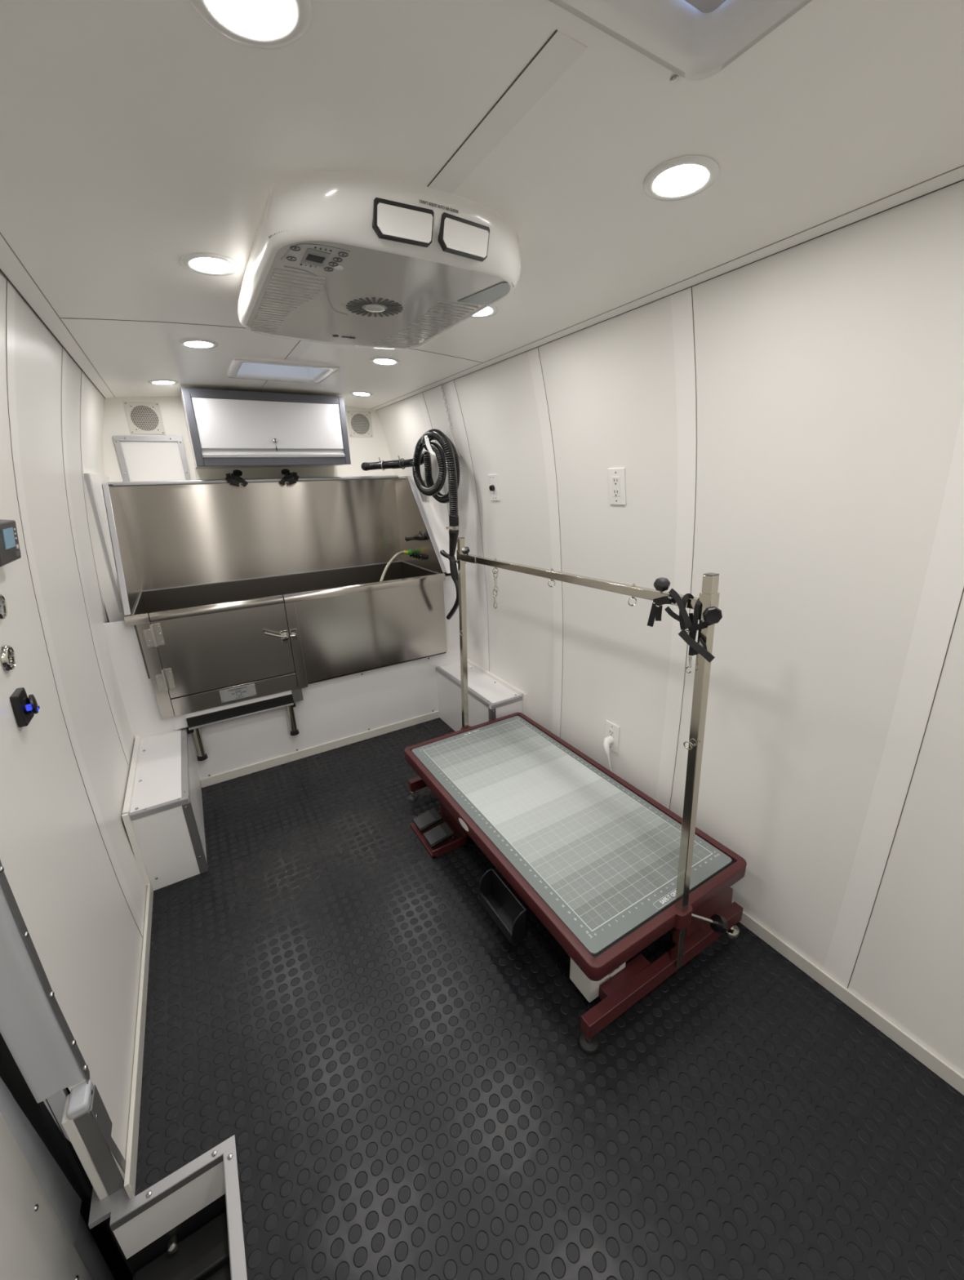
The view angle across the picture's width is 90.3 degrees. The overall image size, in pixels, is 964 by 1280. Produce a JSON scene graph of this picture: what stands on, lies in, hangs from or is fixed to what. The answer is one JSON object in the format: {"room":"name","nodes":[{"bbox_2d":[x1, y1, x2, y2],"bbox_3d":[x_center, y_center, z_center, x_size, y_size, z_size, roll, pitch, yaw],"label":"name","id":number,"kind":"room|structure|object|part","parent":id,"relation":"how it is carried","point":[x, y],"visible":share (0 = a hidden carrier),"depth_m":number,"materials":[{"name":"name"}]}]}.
{"room":"mobile grooming van","nodes":[
{"label":"mobile grooming van","id":0,"kind":"room"},
{"bbox_2d":[0,271,147,1180],"bbox_3d":[-0.781,0.266,0.815,0.184,1.862,4.600,-12,21,-29],"label":"wall","id":1,"kind":"structure","parent":0,"point":[86,939],"depth_m":1.21,"materials":[{"name":"white plastic"}]},
{"bbox_2d":[0,594,7,620],"bbox_3d":[-0.961,-0.067,0.955,0.015,0.054,0.055,-12,21,-29],"label":"round gauge","id":2,"kind":"object","parent":1,"relation":"attached to","point":[3,608],"visible":1,"depth_m":0.97,"materials":[{"name":"silver metal"}]},
{"bbox_2d":[0,644,15,671],"bbox_3d":[-0.954,0.036,0.966,0.014,0.055,0.055,-12,21,-29],"label":"round gauge","id":3,"kind":"object","parent":1,"relation":"attached to","point":[7,657],"visible":1,"depth_m":0.95,"materials":[{"name":"silver metal"}]},
{"bbox_2d":[0,519,21,566],"bbox_3d":[-0.952,-0.193,0.949,0.035,0.081,0.143,-12,21,-29],"label":"control panel","id":4,"kind":"object","parent":1,"relation":"attached to","point":[10,551],"visible":1,"depth_m":0.95,"materials":[{"name":"grey plastic"}]},
{"bbox_2d":[9,687,39,727],"bbox_3d":[-0.949,0.138,1.001,0.031,0.068,0.057,-12,21,-29],"label":"panel","id":5,"kind":"object","parent":1,"relation":"attached to","point":[24,708],"visible":1,"depth_m":0.98,"materials":[{"name":"black plastic"}]},
{"bbox_2d":[22,697,32,715],"bbox_3d":[-0.947,0.137,1.002,0.007,0.037,0.037,-12,21,-29],"label":"socket","id":6,"kind":"object","parent":5,"relation":"attached to","point":[27,702],"depth_m":0.99,"materials":[{"name":"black plastic"}]},
{"bbox_2d":[25,703,32,711],"bbox_3d":[-0.933,0.139,0.988,0.007,0.011,0.009,-12,21,-29],"label":"light","id":7,"kind":"object","parent":5,"relation":"attached to","point":[28,707],"depth_m":0.99,"materials":[{"name":"blue plastic"}]},
{"bbox_3d":[-0.946,0.135,1.008,0.016,0.043,0.044,-15,23,-34],"label":"flip lid","id":8,"kind":"part","parent":5,"relation":"part of","materials":[{"name":"black plastic"}]},
{"bbox_2d":[0,232,115,398],"bbox_3d":[-0.701,-0.633,0.563,0.045,0.006,4.570,-12,21,-29],"label":"trim","id":9,"kind":"structure","parent":1,"relation":"attached to","point":[11,266],"depth_m":1.22,"materials":[{"name":"white plastic"}]},
{"bbox_2d":[0,884,124,1199],"bbox_3d":[-0.805,0.372,0.804,0.190,1.730,0.088,-12,21,-29],"label":"trim","id":10,"kind":"structure","parent":1,"relation":"attached to","point":[30,1028],"depth_m":0.92,"materials":[{"name":"grey paint"}]},
{"bbox_2d":[0,860,125,1173],"bbox_3d":[-0.764,0.353,0.809,0.114,1.700,0.064,-12,21,-29],"label":"trim","id":11,"kind":"structure","parent":1,"relation":"attached to","point":[4,883],"depth_m":0.91,"materials":[{"name":"silver metal"}]},
{"bbox_2d":[5,279,143,937],"bbox_3d":[-1.086,0.081,1.318,0.156,1.815,0.064,-12,21,-29],"label":"trim","id":12,"kind":"structure","parent":1,"relation":"attached to","point":[11,291],"depth_m":1.22,"materials":[{"name":"white plastic"}]},
{"bbox_2d":[80,370,108,622],"bbox_3d":[-1.599,-0.322,2.073,0.156,1.502,0.064,-12,21,-29],"label":"trim","id":13,"kind":"structure","parent":1,"relation":"attached to","point":[82,372],"depth_m":1.94,"materials":[{"name":"white plastic"}]},
{"bbox_2d":[61,346,129,764],"bbox_3d":[-1.406,-0.225,1.767,0.156,1.502,0.064,-12,21,-29],"label":"trim","id":14,"kind":"structure","parent":1,"relation":"attached to","point":[64,352],"depth_m":1.71,"materials":[{"name":"white plastic"}]},
{"bbox_2d":[124,880,153,1199],"bbox_3d":[-0.985,1.035,1.394,0.010,0.047,0.948,-12,21,-29],"label":"baseboard","id":15,"kind":"structure","parent":1,"relation":"attached to","point":[135,1106],"depth_m":1.23,"materials":[{"name":"white plastic"}]},
{"bbox_2d":[88,1135,247,1279],"bbox_3d":[-0.408,1.313,0.605,0.270,0.024,1.250,-12,21,-29],"label":"trim","id":16,"kind":"structure","parent":1,"relation":"attached to","point":[118,1206],"depth_m":1.01,"materials":[{"name":"silver metal"}]},
{"bbox_2d":[112,1161,225,1259],"bbox_3d":[-0.368,1.463,0.613,0.213,0.298,1.144,-12,21,-29],"label":"trim","id":17,"kind":"structure","parent":1,"relation":"attached to","point":[166,1215],"depth_m":1.04,"materials":[{"name":"white metal"}]},
{"bbox_2d":[84,473,139,622],"bbox_3d":[-1.794,-0.434,2.321,0.073,0.687,0.674,-12,21,-29],"label":"wall","id":18,"kind":"structure","parent":0,"point":[103,548],"depth_m":2.06,"materials":[{"name":"white plastic"}]},
{"bbox_2d":[102,396,408,594],"bbox_3d":[-1.273,-0.501,3.060,1.773,1.914,0.030,-12,21,-29],"label":"wall","id":19,"kind":"structure","parent":0,"point":[362,450],"depth_m":2.59,"materials":[{"name":"white plastic"}]},
{"bbox_2d":[123,400,165,434],"bbox_3d":[-1.767,-1.162,2.515,0.155,0.155,0.008,-12,21,-29],"label":"air vent","id":20,"kind":"object","parent":19,"relation":"in","point":[143,418],"visible":1,"depth_m":2.51,"materials":[{"name":"white"}]},
{"bbox_2d":[112,435,191,481],"bbox_3d":[-1.762,-0.968,2.575,0.306,0.231,0.016,-12,21,-29],"label":"access panel","id":21,"kind":"object","parent":19,"relation":"attached to","point":[141,458],"visible":0.87,"depth_m":2.57,"materials":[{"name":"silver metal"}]},
{"bbox_2d":[181,386,351,467],"bbox_3d":[-1.180,-1.149,2.659,0.776,0.352,0.385,-12,21,-29],"label":"upper cabinet","id":22,"kind":"object","parent":19,"relation":"attached to","point":[226,428],"visible":1,"depth_m":2.50,"materials":[{"name":"aluminium"},{"name":"dark aluminium"}]},
{"bbox_3d":[-1.096,-1.128,2.522,0.711,0.228,0.016,-12,21,-29],"label":"flip door","id":23,"kind":"part","parent":22,"relation":"part of","materials":[{"name":"white"}]},
{"bbox_2d":[194,466,337,479],"bbox_3d":[-1.265,-1.003,2.874,0.788,0.058,0.022,-12,21,-29],"label":"trim","id":24,"kind":"structure","parent":19,"relation":"attached to","point":[273,472],"depth_m":2.85,"materials":[{"name":"white"}]},
{"bbox_2d":[346,410,373,437],"bbox_3d":[-0.778,-1.381,3.070,0.155,0.155,0.008,-12,21,-29],"label":"air vent","id":25,"kind":"object","parent":19,"relation":"in","point":[360,424],"visible":1,"depth_m":3.07,"materials":[{"name":"white"}]},
{"bbox_2d":[103,575,460,787],"bbox_3d":[-0.851,0.190,2.581,1.752,0.885,0.025,-12,21,-29],"label":"wall","id":26,"kind":"structure","parent":0,"point":[335,708],"depth_m":2.59,"materials":[{"name":"white"}]},
{"bbox_2d":[172,687,303,760],"bbox_3d":[-1.185,0.416,2.400,0.577,0.257,0.049,-12,21,-29],"label":"step","id":27,"kind":"structure","parent":26,"relation":"attached to","point":[193,721],"depth_m":2.35,"materials":[{"name":"black metal"}]},
{"bbox_3d":[-1.364,0.489,2.309,0.035,0.154,0.035,-12,21,-29],"label":"leg","id":28,"kind":"part","parent":27,"relation":"part of","materials":[{"name":"silver metal"}]},
{"bbox_3d":[-0.996,0.408,2.516,0.035,0.154,0.035,-12,21,-29],"label":"leg","id":29,"kind":"part","parent":27,"relation":"part of","materials":[{"name":"silver metal"}]},
{"bbox_2d":[102,475,447,719],"bbox_3d":[-1.016,-0.347,2.640,1.534,1.039,0.722,-12,21,-29],"label":"tub","id":30,"kind":"object","parent":26,"relation":"attached to","point":[264,587],"visible":1,"depth_m":2.62,"materials":[{"name":"silver metal"}]},
{"bbox_3d":[-1.669,-0.434,2.221,0.004,0.535,0.625,-12,21,-29],"label":"panel","id":31,"kind":"part","parent":30,"relation":"part of","materials":[{"name":"silver metal"}]},
{"bbox_3d":[-1.198,0.022,2.264,0.544,0.400,0.031,-12,21,-29],"label":"door","id":32,"kind":"part","parent":30,"relation":"part of","materials":[{"name":"silver metal"}]},
{"bbox_2d":[225,469,248,487],"bbox_3d":[-1.358,-0.891,2.649,0.112,0.095,0.079,-12,21,-29],"label":"clamp","id":33,"kind":"object","parent":30,"relation":"attached to","point":[235,477],"visible":1,"depth_m":2.62,"materials":[{"name":"black plastic"}]},
{"bbox_3d":[-1.340,-0.910,2.634,0.045,0.050,0.045,7,21,25],"label":"knob","id":34,"kind":"part","parent":33,"relation":"part of","materials":[{"name":"black plastic"}]},
{"bbox_3d":[-1.205,-0.918,2.755,1.532,0.021,0.042,-12,21,-29],"label":"rail","id":35,"kind":"part","parent":30,"relation":"part of","materials":[{"name":"silver metal"}]},
{"bbox_3d":[-1.195,-0.655,2.837,1.485,0.537,0.004,-12,21,-29],"label":"panel","id":36,"kind":"part","parent":30,"relation":"part of","materials":[{"name":"silver metal"}]},
{"bbox_3d":[-1.002,-0.025,2.322,0.096,0.051,0.014,-15,23,-34],"label":"latch lever","id":37,"kind":"part","parent":30,"relation":"part of","materials":[{"name":"silver metal"}]},
{"bbox_2d":[280,468,298,485],"bbox_3d":[-1.124,-0.942,2.781,0.112,0.094,0.079,-12,21,-29],"label":"clamp","id":38,"kind":"object","parent":30,"relation":"attached to","point":[288,476],"visible":1,"depth_m":2.76,"materials":[{"name":"black plastic"}]},
{"bbox_3d":[-1.126,-0.957,2.755,0.045,0.050,0.045,-6,19,-12],"label":"knob","id":39,"kind":"part","parent":38,"relation":"part of","materials":[{"name":"black plastic"}]},
{"bbox_2d":[379,549,413,581],"bbox_3d":[-0.535,-0.368,2.926,0.044,0.306,0.443,6,20,21],"label":"hose","id":40,"kind":"object","parent":30,"relation":"attached to","point":[409,552],"visible":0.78,"depth_m":2.90,"materials":[{"name":"beige"}]},
{"bbox_3d":[-0.410,-0.635,2.937,0.060,0.075,0.188,-12,21,-29],"label":"valve lever","id":41,"kind":"part","parent":30,"relation":"part of","materials":[{"name":"black plastic"}]},
{"bbox_3d":[-0.395,-0.715,2.938,0.004,0.535,0.625,-12,21,-29],"label":"panel","id":42,"kind":"part","parent":30,"relation":"part of","materials":[{"name":"silver metal"}]},
{"bbox_3d":[-0.359,-0.504,2.928,0.024,0.028,0.027,-12,21,-29],"label":"port knob","id":43,"kind":"part","parent":30,"relation":"part of","materials":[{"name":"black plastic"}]},
{"bbox_2d":[200,711,439,787],"bbox_3d":[-0.835,0.591,2.704,1.316,0.046,0.009,-12,21,-29],"label":"baseboard","id":44,"kind":"structure","parent":26,"relation":"attached to","point":[258,766],"depth_m":2.65,"materials":[{"name":"white plastic"}]},
{"bbox_2d":[411,477,457,573],"bbox_3d":[-0.377,-0.750,3.043,0.091,0.535,0.795,-12,21,-29],"label":"wall","id":45,"kind":"structure","parent":0,"point":[441,540],"depth_m":2.89,"materials":[{"name":"white"}]},
{"bbox_2d":[0,0,963,408],"bbox_3d":[-0.117,-0.790,0.894,1.424,0.054,4.590,-12,21,-29],"label":"ceiling","id":46,"kind":"structure","parent":0,"point":[138,137],"depth_m":0.70,"materials":[{"name":"white plastic"}]},
{"bbox_2d":[147,379,177,385],"bbox_3d":[-1.455,-1.176,2.192,0.119,0.010,0.119,-12,21,-29],"label":"recessed light","id":47,"kind":"object","parent":46,"relation":"in","point":[161,382],"visible":1,"depth_m":2.19,"materials":[{"name":"white plastic"}]},
{"bbox_2d":[178,338,217,348],"bbox_3d":[-0.970,-1.013,1.644,0.119,0.009,0.119,-12,21,-29],"label":"recessed light","id":48,"kind":"object","parent":46,"relation":"in","point":[190,343],"visible":1,"depth_m":1.64,"materials":[{"name":"white plastic"}]},
{"bbox_2d":[180,253,240,275],"bbox_3d":[-0.599,-0.829,1.061,0.119,0.009,0.119,-12,21,-29],"label":"recessed light","id":49,"kind":"object","parent":46,"relation":"in","point":[207,264],"visible":1,"depth_m":1.06,"materials":[{"name":"white plastic"}]},
{"bbox_2d":[189,0,311,48],"bbox_3d":[-0.234,-0.646,0.485,0.119,0.009,0.119,-12,21,-29],"label":"recessed light","id":50,"kind":"object","parent":46,"relation":"in","point":[257,24],"visible":1,"depth_m":0.51,"materials":[{"name":"white plastic"}]},
{"bbox_2d":[262,380,277,387],"bbox_3d":[-1.040,-1.260,2.355,0.046,0.002,0.230,-12,21,-29],"label":"trim","id":51,"kind":"structure","parent":46,"relation":"attached to","point":[268,384],"depth_m":2.37,"materials":[{"name":"white plastic"}]},
{"bbox_2d":[60,317,483,364],"bbox_3d":[-0.576,-1.012,1.624,1.335,0.031,0.030,-12,21,-29],"label":"trim","id":52,"kind":"structure","parent":46,"relation":"attached to","point":[61,318],"depth_m":1.44,"materials":[{"name":"white plastic"}]},
{"bbox_2d":[226,356,339,383],"bbox_3d":[-0.877,-1.255,2.070,0.413,0.188,0.383,-12,21,-29],"label":"skylight","id":53,"kind":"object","parent":46,"relation":"attached to","point":[240,367],"depth_m":2.17,"materials":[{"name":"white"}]},
{"bbox_2d":[284,340,313,360],"bbox_3d":[-0.572,-1.025,1.616,0.046,0.002,0.760,-12,21,-29],"label":"trim","id":54,"kind":"structure","parent":46,"relation":"attached to","point":[302,346],"depth_m":1.79,"materials":[{"name":"white plastic"}]},
{"bbox_2d":[350,391,372,395],"bbox_3d":[-0.657,-1.341,2.614,0.119,0.011,0.119,-12,21,-29],"label":"recessed light","id":55,"kind":"object","parent":46,"relation":"in","point":[353,393],"visible":1,"depth_m":2.61,"materials":[{"name":"white plastic"}]},
{"bbox_2d":[237,169,520,349],"bbox_3d":[-0.266,-0.833,1.129,0.520,0.096,0.726,-12,21,-29],"label":"air conditioner","id":56,"kind":"object","parent":46,"relation":"attached to","point":[342,257],"visible":1,"depth_m":0.93,"materials":[{"name":"white plastic"}]},
{"bbox_3d":[-0.307,-0.704,0.885,0.040,0.001,0.066,-12,21,-29],"label":"display frame","id":57,"kind":"part","parent":56,"relation":"part of","materials":[{"name":"grey plastic"}]},
{"bbox_2d":[369,356,399,365],"bbox_3d":[-0.396,-1.135,1.956,0.119,0.009,0.119,-12,21,-29],"label":"recessed light","id":58,"kind":"object","parent":46,"relation":"in","point":[380,360],"visible":1,"depth_m":1.95,"materials":[{"name":"white plastic"}]},
{"bbox_2d":[440,383,459,457],"bbox_3d":[-0.163,-1.093,2.402,0.083,0.332,0.047,-14,22,-33],"label":"chain","id":59,"kind":"object","parent":46,"relation":"hanging from","point":[443,395],"visible":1,"depth_m":2.39,"materials":[{"name":"silver metal"}]},
{"bbox_3d":[-0.141,-1.007,2.443,0.052,0.141,0.019,9,21,28],"label":"pull cord","id":60,"kind":"part","parent":59,"relation":"part of","materials":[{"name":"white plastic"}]},
{"bbox_2d":[471,304,497,317],"bbox_3d":[-0.012,-0.956,1.392,0.119,0.009,0.119,-12,21,-29],"label":"recessed light","id":61,"kind":"object","parent":46,"relation":"in","point":[492,309],"visible":0.39,"depth_m":1.41,"materials":[{"name":"white plastic"}]},
{"bbox_2d":[427,29,587,194],"bbox_3d":[0.006,-0.736,0.703,0.046,0.002,0.378,-12,21,-29],"label":"trim","id":62,"kind":"structure","parent":46,"relation":"attached to","point":[560,51],"depth_m":0.65,"materials":[{"name":"white plastic"}]},
{"bbox_2d":[670,75,679,82],"bbox_3d":[0.243,-0.709,0.607,0.010,0.002,0.010,-12,21,-29],"label":"screw","id":63,"kind":"object","parent":46,"relation":"attached to","point":[674,78],"visible":1,"depth_m":0.60,"materials":[{"name":"silver metal"}]},
{"bbox_2d":[549,0,812,80],"bbox_3d":[0.225,-0.675,0.339,0.365,0.128,0.410,-12,21,-29],"label":"roof vent","id":64,"kind":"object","parent":46,"relation":"attached to","point":[695,40],"depth_m":0.55,"materials":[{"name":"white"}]},
{"bbox_3d":[0.225,-0.664,0.342,0.319,0.006,0.364,-12,21,-29],"label":"shade panel","id":65,"kind":"part","parent":64,"relation":"part of","materials":[{"name":"grey plastic"}]},
{"bbox_2d":[643,155,719,200],"bbox_3d":[0.333,-0.770,0.804,0.119,0.009,0.119,-12,21,-29],"label":"recessed light","id":66,"kind":"object","parent":46,"relation":"in","point":[680,178],"visible":1,"depth_m":0.80,"materials":[{"name":"white plastic"}]},
{"bbox_2d":[134,717,963,1279],"bbox_3d":[0.147,1.108,1.179,1.720,0.020,3.800,-12,21,-29],"label":"floor","id":67,"kind":"structure","parent":0,"point":[406,1089],"depth_m":1.18,"materials":[{"name":"black rubber"}]},
{"bbox_2d":[121,727,208,890],"bbox_3d":[-1.321,0.672,2.026,0.198,0.353,0.656,-12,21,-29],"label":"box","id":68,"kind":"object","parent":67,"relation":"on","point":[162,815],"visible":1,"depth_m":1.81,"materials":[{"name":"matte white plastic"},{"name":"aluminium"}]},
{"bbox_3d":[-1.323,0.520,1.986,0.178,0.004,0.640,-12,21,-29],"label":"panel","id":69,"kind":"part","parent":68,"relation":"part of","materials":[{"name":"white"}]},
{"bbox_3d":[-1.154,0.761,1.780,0.178,0.331,0.004,-12,21,-29],"label":"panel","id":70,"kind":"part","parent":68,"relation":"part of","materials":[{"name":"white plastic"}]},
{"bbox_3d":[-1.244,0.662,2.083,0.004,0.331,0.636,-12,21,-29],"label":"panel","id":71,"kind":"part","parent":68,"relation":"part of","materials":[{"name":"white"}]},
{"bbox_2d":[110,1194,231,1279],"bbox_3d":[-0.353,1.479,0.490,0.302,0.215,1.400,-12,21,-29],"label":"step","id":72,"kind":"structure","parent":67,"relation":"attached to","point":[197,1248],"depth_m":1.06,"materials":[{"name":"black metal"}]},
{"bbox_2d":[435,658,526,731],"bbox_3d":[-0.020,0.383,2.760,0.211,0.356,0.651,-12,21,-29],"label":"box","id":73,"kind":"object","parent":67,"relation":"on","point":[490,697],"visible":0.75,"depth_m":2.67,"materials":[{"name":"white plastic"},{"name":"aluminium"}]},
{"bbox_3d":[-0.112,0.410,2.723,0.004,0.334,0.631,-12,21,-29],"label":"panel","id":74,"kind":"part","parent":73,"relation":"part of","materials":[{"name":"white plastic"}]},
{"bbox_3d":[-0.036,0.233,2.713,0.191,0.004,0.635,-12,21,-29],"label":"panel","id":75,"kind":"part","parent":73,"relation":"part of","materials":[{"name":"white plastic"}]},
{"bbox_3d":[0.132,0.475,2.509,0.191,0.334,0.004,-12,21,-29],"label":"panel","id":76,"kind":"part","parent":73,"relation":"part of","materials":[{"name":"white"}]},
{"bbox_2d":[404,712,746,1055],"bbox_3d":[0.212,0.718,1.853,0.718,0.286,1.370,-12,21,-29],"label":"table","id":77,"kind":"object","parent":67,"relation":"on","point":[710,913],"visible":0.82,"depth_m":1.40,"materials":[{"name":"red painted metal"},{"name":"green rubber mat"},{"name":"black plastic"}]},
{"bbox_2d":[461,725,471,730],"bbox_3d":[-0.074,0.447,2.314,0.057,0.050,0.036,-12,21,-29],"label":"socket","id":78,"kind":"object","parent":77,"relation":"attached to","point":[469,728],"depth_m":2.30,"materials":[{"name":"red"}]},
{"bbox_2d":[411,715,731,955],"bbox_3d":[0.229,0.587,1.814,0.584,0.005,1.156,-12,21,-29],"label":"mat","id":79,"kind":"object","parent":77,"relation":"on","point":[602,857],"visible":0.98,"depth_m":1.64,"materials":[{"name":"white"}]},
{"bbox_2d":[452,537,722,968],"bbox_3d":[0.206,0.242,1.691,0.070,1.124,1.260,-12,21,-29],"label":"grooming arm","id":80,"kind":"object","parent":77,"relation":"attached to","point":[709,612],"visible":0.99,"depth_m":1.24,"materials":[{"name":"silver metal"}]},
{"bbox_2d":[493,570,497,592],"bbox_3d":[0.052,-0.221,1.825,0.010,0.085,0.023,-12,21,-29],"label":"clip","id":81,"kind":"object","parent":80,"relation":"hanging from","point":[495,578],"visible":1,"depth_m":1.82,"materials":[{"name":"silver metal"}]},
{"bbox_2d":[493,589,497,608],"bbox_3d":[0.051,-0.158,1.851,0.010,0.079,0.023,-12,21,-29],"label":"clip","id":82,"kind":"object","parent":81,"relation":"hanging from","point":[495,596],"visible":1,"depth_m":1.85,"materials":[{"name":"silver metal"}]},
{"bbox_2d":[647,588,715,673],"bbox_3d":[0.477,-0.023,1.126,0.061,0.192,0.191,-12,21,-29],"label":"strap","id":83,"kind":"object","parent":80,"relation":"attached to","point":[691,621],"visible":0.99,"depth_m":1.10,"materials":[{"name":"black fabric"}]},
{"bbox_2d":[673,902,692,929],"bbox_3d":[0.552,0.761,1.325,0.057,0.050,0.036,-12,21,-29],"label":"socket","id":84,"kind":"object","parent":77,"relation":"attached to","point":[681,920],"depth_m":1.31,"materials":[{"name":"red"}]},
{"bbox_3d":[0.673,0.807,1.365,0.041,0.049,0.046,-4,19,-8],"label":"knob","id":85,"kind":"part","parent":77,"relation":"part of","materials":[{"name":"black plastic"}]},
{"bbox_2d":[377,180,963,1075],"bbox_3d":[0.596,-0.037,1.590,0.184,1.862,4.600,-12,21,-29],"label":"wall","id":86,"kind":"structure","parent":0,"point":[829,367],"depth_m":1.28,"materials":[{"name":"white"}]},
{"bbox_2d":[360,428,460,619],"bbox_3d":[-0.361,-0.657,2.773,0.220,0.989,0.947,-16,23,-37],"label":"hose","id":87,"kind":"object","parent":86,"relation":"attached to","point":[449,453],"visible":0.95,"depth_m":2.47,"materials":[{"name":"black"}]},
{"bbox_2d":[397,455,404,469],"bbox_3d":[-0.474,-1.060,2.862,0.046,0.076,0.050,-6,19,-14],"label":"clip","id":88,"kind":"object","parent":87,"relation":"attached to","point":[397,455],"visible":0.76,"depth_m":2.85,"materials":[{"name":"grey metal"}]},
{"bbox_3d":[-0.185,-0.449,2.567,0.027,0.054,0.144,-12,21,-29],"label":"handle","id":89,"kind":"part","parent":87,"relation":"part of","materials":[{"name":"black plastic"}]},
{"bbox_3d":[-0.157,-0.215,2.612,0.029,0.243,0.150,-12,21,-29],"label":"curved spout","id":90,"kind":"part","parent":87,"relation":"part of","materials":[{"name":"black plastic"}]},
{"bbox_3d":[-0.148,-0.372,2.537,0.040,0.144,0.062,-12,21,-29],"label":"handle","id":91,"kind":"part","parent":87,"relation":"part of","materials":[{"name":"black plastic"}]},
{"bbox_2d":[424,435,435,455],"bbox_3d":[-0.198,-0.980,2.428,0.168,0.103,0.074,-12,21,-29],"label":"hook","id":92,"kind":"object","parent":86,"relation":"attached to","point":[426,438],"visible":0.7,"depth_m":2.40,"materials":[{"name":"white plastic"}]},
{"bbox_2d":[417,392,448,542],"bbox_3d":[-0.241,-0.615,2.820,0.156,1.502,0.064,-12,21,-29],"label":"trim","id":93,"kind":"structure","parent":86,"relation":"attached to","point":[421,397],"depth_m":2.69,"materials":[{"name":"white"}]},
{"bbox_2d":[447,380,489,671],"bbox_3d":[-0.061,-0.524,2.534,0.156,1.502,0.064,-12,21,-29],"label":"trim","id":94,"kind":"structure","parent":86,"relation":"attached to","point":[451,385],"depth_m":2.51,"materials":[{"name":"white plastic"}]},
{"bbox_2d":[488,474,500,501],"bbox_3d":[0.052,-0.727,2.290,0.031,0.121,0.075,-12,21,-29],"label":"dimmer switch","id":95,"kind":"object","parent":86,"relation":"attached to","point":[492,478],"visible":1,"depth_m":2.28,"materials":[{"name":"white plastic"}]},
{"bbox_3d":[0.048,-0.725,2.287,0.020,0.028,0.028,-12,21,-29],"label":"knob","id":96,"kind":"part","parent":95,"relation":"part of","materials":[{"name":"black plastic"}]},
{"bbox_2d":[527,346,563,737],"bbox_3d":[0.275,-0.210,2.061,0.156,1.815,0.064,-12,21,-29],"label":"trim","id":97,"kind":"structure","parent":86,"relation":"attached to","point":[534,357],"depth_m":1.99,"materials":[{"name":"white plastic"}]},
{"bbox_2d":[603,735,613,772],"bbox_3d":[0.532,0.592,2.017,0.049,0.393,0.076,-12,21,-29],"label":"cable","id":98,"kind":"object","parent":86,"relation":"attached to","point":[609,740],"visible":0.45,"depth_m":1.97,"materials":[{"name":"white plastic"}]},
{"bbox_2d":[604,720,620,753],"bbox_3d":[0.536,0.400,1.985,0.010,0.122,0.075,-12,21,-29],"label":"power outlet","id":99,"kind":"object","parent":86,"relation":"attached to","point":[612,730],"visible":0.84,"depth_m":1.97,"materials":[{"name":"white plastic"}]},
{"bbox_2d":[608,728,614,745],"bbox_3d":[0.535,0.400,1.984,0.005,0.066,0.033,-12,21,-29],"label":"receptacle","id":100,"kind":"object","parent":99,"relation":"attached to","point":[611,731],"depth_m":1.98,"materials":[{"name":"white plastic"}]},
{"bbox_2d":[608,467,626,505],"bbox_3d":[0.463,-0.527,1.648,0.021,0.121,0.075,-12,21,-29],"label":"power outlet","id":101,"kind":"object","parent":86,"relation":"attached to","point":[616,476],"visible":1,"depth_m":1.64,"materials":[{"name":"white plastic"}]},
{"bbox_2d":[612,476,620,497],"bbox_3d":[0.461,-0.526,1.646,0.013,0.066,0.033,-12,21,-29],"label":"receptacle","id":102,"kind":"object","parent":101,"relation":"attached to","point":[615,480],"depth_m":1.64,"materials":[{"name":"white plastic"}]},
{"bbox_2d":[370,164,963,410],"bbox_3d":[0.479,-0.893,1.227,0.042,0.006,4.570,-12,21,-29],"label":"trim","id":103,"kind":"structure","parent":86,"relation":"attached to","point":[955,175],"depth_m":1.05,"materials":[{"name":"white plastic"}]},
{"bbox_2d":[655,286,697,808],"bbox_3d":[0.599,-0.048,1.548,0.156,1.815,0.064,-12,21,-29],"label":"trim","id":104,"kind":"structure","parent":86,"relation":"attached to","point":[682,302],"depth_m":1.45,"materials":[{"name":"white plastic"}]},
{"bbox_2d":[731,902,963,1095],"bbox_3d":[1.033,1.002,1.310,0.008,0.047,3.153,-12,21,-29],"label":"baseboard","id":105,"kind":"structure","parent":86,"relation":"attached to","point":[944,1071],"depth_m":1.30,"materials":[{"name":"white plastic"}]},
{"bbox_2d":[822,402,963,988],"bbox_3d":[0.920,0.113,1.041,0.156,1.815,0.064,-12,21,-29],"label":"trim","id":106,"kind":"structure","parent":86,"relation":"attached to","point":[943,590],"depth_m":1.10,"materials":[{"name":"white plastic"}]},
{"bbox_3d":[-0.443,0.803,-0.087,0.055,2.200,2.500,-12,21,-29],"label":"wall","id":107,"kind":"structure","parent":0,"visible":0},
{"bbox_2d":[0,1032,133,1279],"bbox_3d":[-0.554,0.859,0.289,0.098,2.460,1.600,-12,21,-29],"label":"door","id":108,"kind":"structure","parent":107,"relation":"in","point":[46,1190],"depth_m":0.96,"materials":[{"name":"white metal"}]},
{"bbox_3d":[-0.956,0.407,0.775,0.046,1.890,0.118,-12,21,-29],"label":"frame","id":109,"kind":"part","parent":108,"relation":"part of","materials":[{"name":"grey paint"}]},
{"bbox_3d":[-0.924,1.573,1.165,0.039,0.570,0.118,-12,21,-29],"label":"frame","id":110,"kind":"part","parent":108,"relation":"part of","materials":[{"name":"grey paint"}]}
]}

